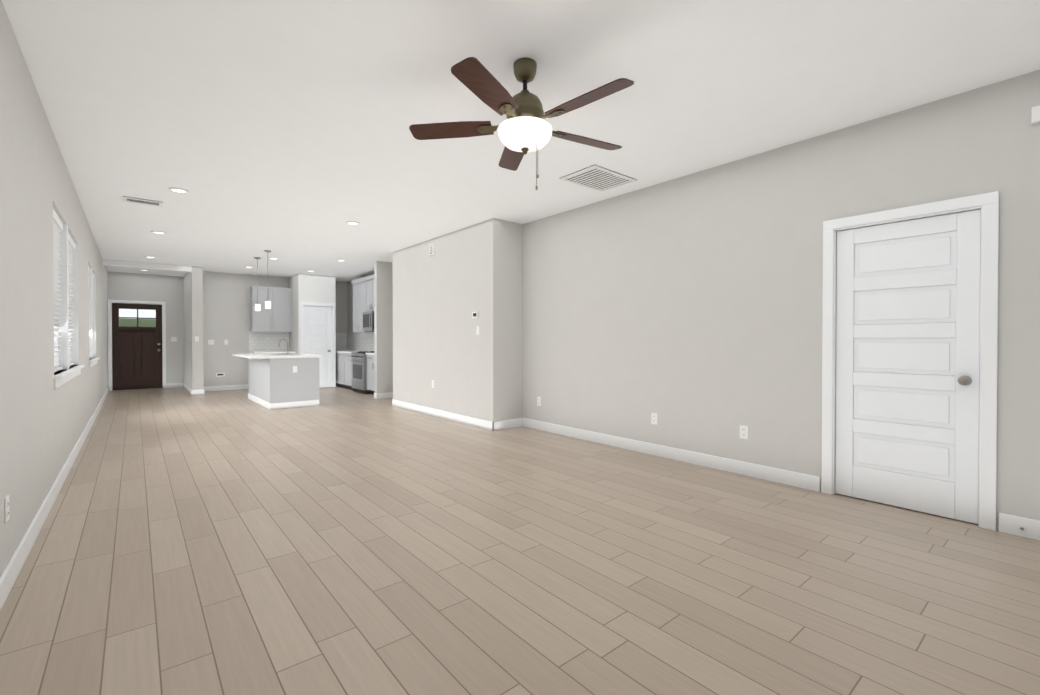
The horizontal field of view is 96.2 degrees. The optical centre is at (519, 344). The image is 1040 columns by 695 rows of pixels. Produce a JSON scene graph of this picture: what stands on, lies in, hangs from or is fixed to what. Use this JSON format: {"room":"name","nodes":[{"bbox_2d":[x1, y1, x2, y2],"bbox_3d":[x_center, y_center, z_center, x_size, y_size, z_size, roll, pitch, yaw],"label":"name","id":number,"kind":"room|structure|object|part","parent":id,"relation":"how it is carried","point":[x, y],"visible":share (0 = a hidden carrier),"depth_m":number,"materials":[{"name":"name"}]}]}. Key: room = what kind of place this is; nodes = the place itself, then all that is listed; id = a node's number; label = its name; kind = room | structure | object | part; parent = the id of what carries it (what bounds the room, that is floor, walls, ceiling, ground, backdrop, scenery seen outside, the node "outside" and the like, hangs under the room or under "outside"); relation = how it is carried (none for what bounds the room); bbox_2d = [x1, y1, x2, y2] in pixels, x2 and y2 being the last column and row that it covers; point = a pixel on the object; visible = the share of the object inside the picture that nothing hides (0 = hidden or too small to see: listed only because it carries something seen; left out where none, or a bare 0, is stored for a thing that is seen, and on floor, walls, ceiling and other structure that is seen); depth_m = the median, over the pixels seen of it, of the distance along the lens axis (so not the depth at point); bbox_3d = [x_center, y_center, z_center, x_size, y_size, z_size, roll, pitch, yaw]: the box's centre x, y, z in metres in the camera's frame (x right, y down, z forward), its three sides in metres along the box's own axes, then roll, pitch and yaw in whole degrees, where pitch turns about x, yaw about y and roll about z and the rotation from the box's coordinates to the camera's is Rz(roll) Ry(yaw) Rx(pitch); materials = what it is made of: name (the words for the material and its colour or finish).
{"room":"living room","nodes":[
{"label":"living room","id":0,"kind":"room"},
{"bbox_2d":[0,386,1039,694],"bbox_3d":[-2.587,1.187,6.349,5.440,0.100,16.600,0,1,-40],"label":"floor","id":1,"kind":"structure","parent":0,"point":[334,542],"depth_m":2.38,"materials":[{"name":"brown wood"}]},
{"bbox_2d":[248,357,319,408],"bbox_3d":[-4.604,0.674,9.017,0.824,0.880,1.978,0,1,-40],"label":"kitchen island","id":2,"kind":"object","parent":1,"relation":"on","point":[281,380],"depth_m":8.30,"materials":[{"name":"paint"}]},
{"bbox_2d":[232,353,319,360],"bbox_3d":[-4.697,0.215,8.936,1.115,0.040,2.020,0,1,-40],"label":"island countertop","id":3,"kind":"structure","parent":2,"relation":"on","point":[255,357],"depth_m":8.45,"materials":[{"name":"white stone"}]},
{"bbox_2d":[278,339,288,353],"bbox_3d":[-4.782,0.040,9.429,0.202,0.300,0.116,0,1,-40],"label":"sink faucet","id":4,"kind":"object","parent":3,"relation":"on","point":[287,345],"visible":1,"depth_m":9.43,"materials":[{"name":"silver metal"}]},
{"bbox_2d":[336,351,339,386],"bbox_3d":[-4.338,0.649,11.943,0.600,0.880,0.827,0,1,-40],"label":"base cabinet","id":5,"kind":"object","parent":1,"relation":"on","point":[337,352],"depth_m":11.81,"materials":[{"name":"paint"}]},
{"bbox_2d":[340,351,359,389],"bbox_3d":[-3.903,0.654,11.417,0.600,0.880,0.770,0,1,-40],"label":"base cabinet","id":6,"kind":"object","parent":1,"relation":"on","point":[345,363],"depth_m":11.39,"materials":[{"name":"paint"}]},
{"bbox_2d":[340,351,355,354],"bbox_3d":[-4.347,0.189,11.930,0.625,0.040,2.134,0,1,-40],"label":"countertop","id":7,"kind":"structure","parent":6,"relation":"on","point":[341,352],"depth_m":11.39,"materials":[{"name":"white stone"}]},
{"bbox_2d":[350,351,373,393],"bbox_3d":[-3.459,0.632,10.787,0.721,0.933,0.756,0,1,-40],"label":"range","id":8,"kind":"object","parent":1,"relation":"on","point":[359,372],"visible":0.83,"depth_m":10.51,"materials":[{"name":"silver metal"}]},
{"bbox_2d":[367,355,374,394],"bbox_3d":[-2.896,0.664,10.199,0.600,0.880,0.857,0,1,-40],"label":"base cabinet","id":9,"kind":"object","parent":1,"relation":"on","point":[370,358],"depth_m":10.19,"materials":[{"name":"paint"}]},
{"bbox_2d":[0,0,1039,576],"bbox_3d":[-2.555,-0.263,6.298,5.340,2.800,16.400,0,1,-40],"label":"wall","id":10,"kind":"structure","parent":0,"point":[686,310],"depth_m":4.27,"materials":[{"name":"paint"}]},
{"bbox_2d":[4,495,8,522],"bbox_3d":[-2.442,0.782,2.222,0.008,0.116,0.072,0,1,-40],"label":"electrical outlet","id":11,"kind":"object","parent":10,"relation":"attached to","point":[6,506],"visible":0.96,"depth_m":2.20,"materials":[{"name":"white plastic"}]},
{"bbox_2d":[53,208,78,371],"bbox_3d":[-4.284,-0.441,4.315,0.148,1.348,2.049,0,1,-40],"label":"window","id":12,"kind":"structure","parent":10,"relation":"in","point":[65,284],"depth_m":4.31,"materials":[{"name":"plastic"}]},
{"bbox_2d":[88,265,95,358],"bbox_3d":[-6.403,-0.463,6.878,0.148,1.348,1.499,0,1,-40],"label":"window","id":13,"kind":"structure","parent":10,"relation":"in","point":[92,316],"depth_m":6.89,"materials":[{"name":"plastic"}]},
{"bbox_2d":[112,303,162,389],"bbox_3d":[-9.220,0.053,11.255,0.934,2.056,0.119,0,1,-40],"label":"front door","id":14,"kind":"structure","parent":10,"relation":"in","point":[137,357],"depth_m":11.25,"materials":[{"name":"brown wood"}]},
{"bbox_2d":[171,337,176,341],"bbox_3d":[-8.668,-0.129,11.684,0.116,0.116,0.008,0,1,-40],"label":"light switch","id":15,"kind":"object","parent":10,"relation":"attached to","point":[173,339],"visible":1,"depth_m":11.68,"materials":[{"name":"white plastic"}]},
{"bbox_2d":[208,340,213,344],"bbox_3d":[-7.234,-0.052,10.924,0.116,0.116,0.008,0,1,-40],"label":"light switch","id":16,"kind":"object","parent":10,"relation":"attached to","point":[210,342],"visible":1,"depth_m":10.92,"materials":[{"name":"white plastic"}]},
{"bbox_2d":[216,373,224,376],"bbox_3d":[-7.096,0.717,11.046,0.180,0.090,0.007,0,1,-40],"label":"electrical outlet","id":17,"kind":"object","parent":10,"relation":"attached to","point":[220,374],"visible":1,"depth_m":11.04,"materials":[{"name":"white plastic"}]},
{"bbox_2d":[249,286,294,353],"bbox_3d":[-6.089,-0.157,11.466,0.898,2.500,0.632,0,1,-40],"label":"upper cabinet","id":18,"kind":"object","parent":10,"relation":"attached to","point":[271,328],"visible":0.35,"depth_m":11.51,"materials":[{"name":"paint"}]},
{"bbox_2d":[304,306,331,387],"bbox_3d":[-4.974,0.074,11.502,0.654,2.022,0.109,0,1,-40],"label":"pantry door","id":19,"kind":"structure","parent":10,"relation":"in","point":[317,330],"depth_m":11.56,"materials":[{"name":"white wood"}]},
{"bbox_2d":[352,279,368,330],"bbox_3d":[-3.793,-0.952,11.482,0.330,1.290,0.881,0,1,-40],"label":"upper cabinet","id":20,"kind":"object","parent":10,"relation":"attached to","point":[358,284],"depth_m":11.42,"materials":[{"name":"paint"}]},
{"bbox_2d":[364,275,373,310],"bbox_3d":[-3.310,-1.177,10.895,0.330,0.830,0.754,0,1,-40],"label":"upper cabinet","id":21,"kind":"object","parent":10,"relation":"attached to","point":[368,280],"depth_m":10.90,"materials":[{"name":"paint"}]},
{"bbox_2d":[362,311,373,330],"bbox_3d":[-3.354,-0.542,10.863,0.449,0.430,0.756,0,1,-40],"label":"microwave","id":22,"kind":"object","parent":21,"relation":"attached to","point":[367,321],"visible":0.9,"depth_m":10.79,"materials":[{"name":"silver metal"}]},
{"bbox_2d":[429,244,434,255],"bbox_3d":[-1.387,-1.492,7.356,0.036,0.170,0.110,0,1,-40],"label":"door chime","id":23,"kind":"object","parent":10,"relation":"attached to","point":[431,249],"visible":1,"depth_m":7.33,"materials":[{"name":"white plastic"}]},
{"bbox_2d":[472,312,477,318],"bbox_3d":[-0.618,-0.404,6.445,0.023,0.090,0.120,0,1,-40],"label":"thermostat","id":24,"kind":"object","parent":10,"relation":"attached to","point":[474,315],"visible":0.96,"depth_m":6.44,"materials":[{"name":"white plastic"}]},
{"bbox_2d":[476,326,479,334],"bbox_3d":[-0.582,-0.194,6.411,0.013,0.116,0.072,0,1,-40],"label":"light switch","id":25,"kind":"object","parent":10,"relation":"attached to","point":[477,330],"visible":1,"depth_m":6.41,"materials":[{"name":"white plastic"}]},
{"bbox_2d":[0,191,1039,610],"bbox_3d":[-2.643,0.064,6.328,5.140,2.147,16.254,0,1,-40],"label":"trim","id":26,"kind":"structure","parent":10,"relation":"attached to","point":[988,203],"depth_m":3.59,"materials":[{"name":"white wood"}]},
{"bbox_2d":[537,397,540,405],"bbox_3d":[0.253,0.758,6.214,0.008,0.116,0.072,0,1,-40],"label":"electrical outlet","id":27,"kind":"object","parent":10,"relation":"attached to","point":[538,401],"visible":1,"depth_m":6.20,"materials":[{"name":"white plastic"}]},
{"bbox_2d":[651,413,657,424],"bbox_3d":[1.393,0.770,4.835,0.008,0.116,0.072,0,1,-40],"label":"electrical outlet","id":28,"kind":"object","parent":10,"relation":"attached to","point":[654,418],"visible":1,"depth_m":4.83,"materials":[{"name":"white plastic"}]},
{"bbox_2d":[740,425,747,438],"bbox_3d":[1.979,0.776,4.126,0.008,0.116,0.072,0,1,-40],"label":"electrical outlet","id":29,"kind":"object","parent":10,"relation":"attached to","point":[743,432],"visible":1,"depth_m":4.12,"materials":[{"name":"white plastic"}]},
{"bbox_2d":[835,209,980,523],"bbox_3d":[2.678,0.144,3.284,0.109,2.022,0.794,0,1,-40],"label":"door","id":30,"kind":"structure","parent":10,"relation":"in","point":[907,357],"depth_m":3.25,"materials":[{"name":"white wood"}]},
{"bbox_2d":[1031,105,1039,123],"bbox_3d":[3.072,-1.362,2.760,0.041,0.090,0.060,0,1,-40],"label":"detector","id":31,"kind":"object","parent":10,"relation":"attached to","point":[1035,116],"visible":0.94,"depth_m":2.76,"materials":[{"name":"white plastic"}]},
{"bbox_2d":[2,0,1039,281],"bbox_3d":[-2.587,-1.653,6.324,5.440,0.220,16.600,0,1,-40],"label":"ceiling","id":32,"kind":"structure","parent":0,"point":[276,128],"depth_m":3.08,"materials":[{"name":"paint"}]},
{"bbox_2d":[123,196,162,206],"bbox_3d":[-4.349,-1.647,5.387,0.350,0.014,0.200,0,1,-40],"label":"ceiling vent","id":33,"kind":"object","parent":32,"relation":"in","point":[143,201],"visible":1,"depth_m":5.37,"materials":[{"name":"white metal"}]},
{"bbox_2d":[151,231,165,233],"bbox_3d":[-5.377,-1.662,6.937,0.184,0.012,0.184,0,1,-40],"label":"recessed light","id":34,"kind":"object","parent":32,"relation":"in","point":[158,232],"visible":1,"depth_m":6.93,"materials":[{"name":"white"}]},
{"bbox_2d":[168,187,188,192],"bbox_3d":[-3.651,-1.645,4.990,0.184,0.012,0.184,0,1,-40],"label":"recessed light","id":35,"kind":"object","parent":32,"relation":"in","point":[176,190],"visible":0.98,"depth_m":4.98,"materials":[{"name":"white"}]},
{"bbox_2d":[254,257,260,310],"bbox_3d":[-5.104,-1.169,9.075,0.120,1.034,0.120,0,1,-40],"label":"pendant light","id":36,"kind":"object","parent":32,"relation":"hanging from","point":[257,306],"visible":1,"depth_m":9.06,"materials":[{"name":"white glass"}]},
{"bbox_2d":[264,250,271,308],"bbox_3d":[-4.530,-1.163,8.381,0.120,1.034,0.120,0,1,-40],"label":"pendant light","id":37,"kind":"object","parent":32,"relation":"hanging from","point":[267,303],"visible":1,"depth_m":8.35,"materials":[{"name":"white glass"}]},
{"bbox_2d":[346,221,359,224],"bbox_3d":[-2.283,-1.657,6.381,0.184,0.012,0.184,0,1,-40],"label":"recessed light","id":38,"kind":"object","parent":32,"relation":"in","point":[352,223],"visible":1,"depth_m":6.37,"materials":[{"name":"white"}]},
{"bbox_2d":[409,57,633,189],"bbox_3d":[0.066,-1.261,2.711,1.327,0.742,1.311,0,1,-40],"label":"ceiling fan","id":39,"kind":"object","parent":32,"relation":"hanging from","point":[525,127],"visible":1,"depth_m":2.63,"materials":[{"name":"wood"}]},
{"bbox_3d":[0.029,-1.201,2.724,0.320,0.116,0.320,0,1,-40],"label":"lamp shade","id":40,"kind":"part","parent":39,"relation":"part of","materials":[{"name":"white glass"}]},
{"bbox_2d":[559,165,636,191],"bbox_3d":[0.780,-1.641,4.645,0.630,0.014,0.460,0,1,-40],"label":"ceiling vent","id":41,"kind":"object","parent":32,"relation":"in","point":[597,178],"visible":0.98,"depth_m":4.62,"materials":[{"name":"white metal"}]},
{"label":"outside","id":42,"kind":"structure","parent":0,"visible":0},
{"bbox_2d":[119,318,155,326],"bbox_3d":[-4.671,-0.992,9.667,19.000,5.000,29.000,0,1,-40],"label":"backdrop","id":43,"kind":"structure","parent":42,"point":[146,322],"depth_m":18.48,"materials":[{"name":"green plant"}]}
]}

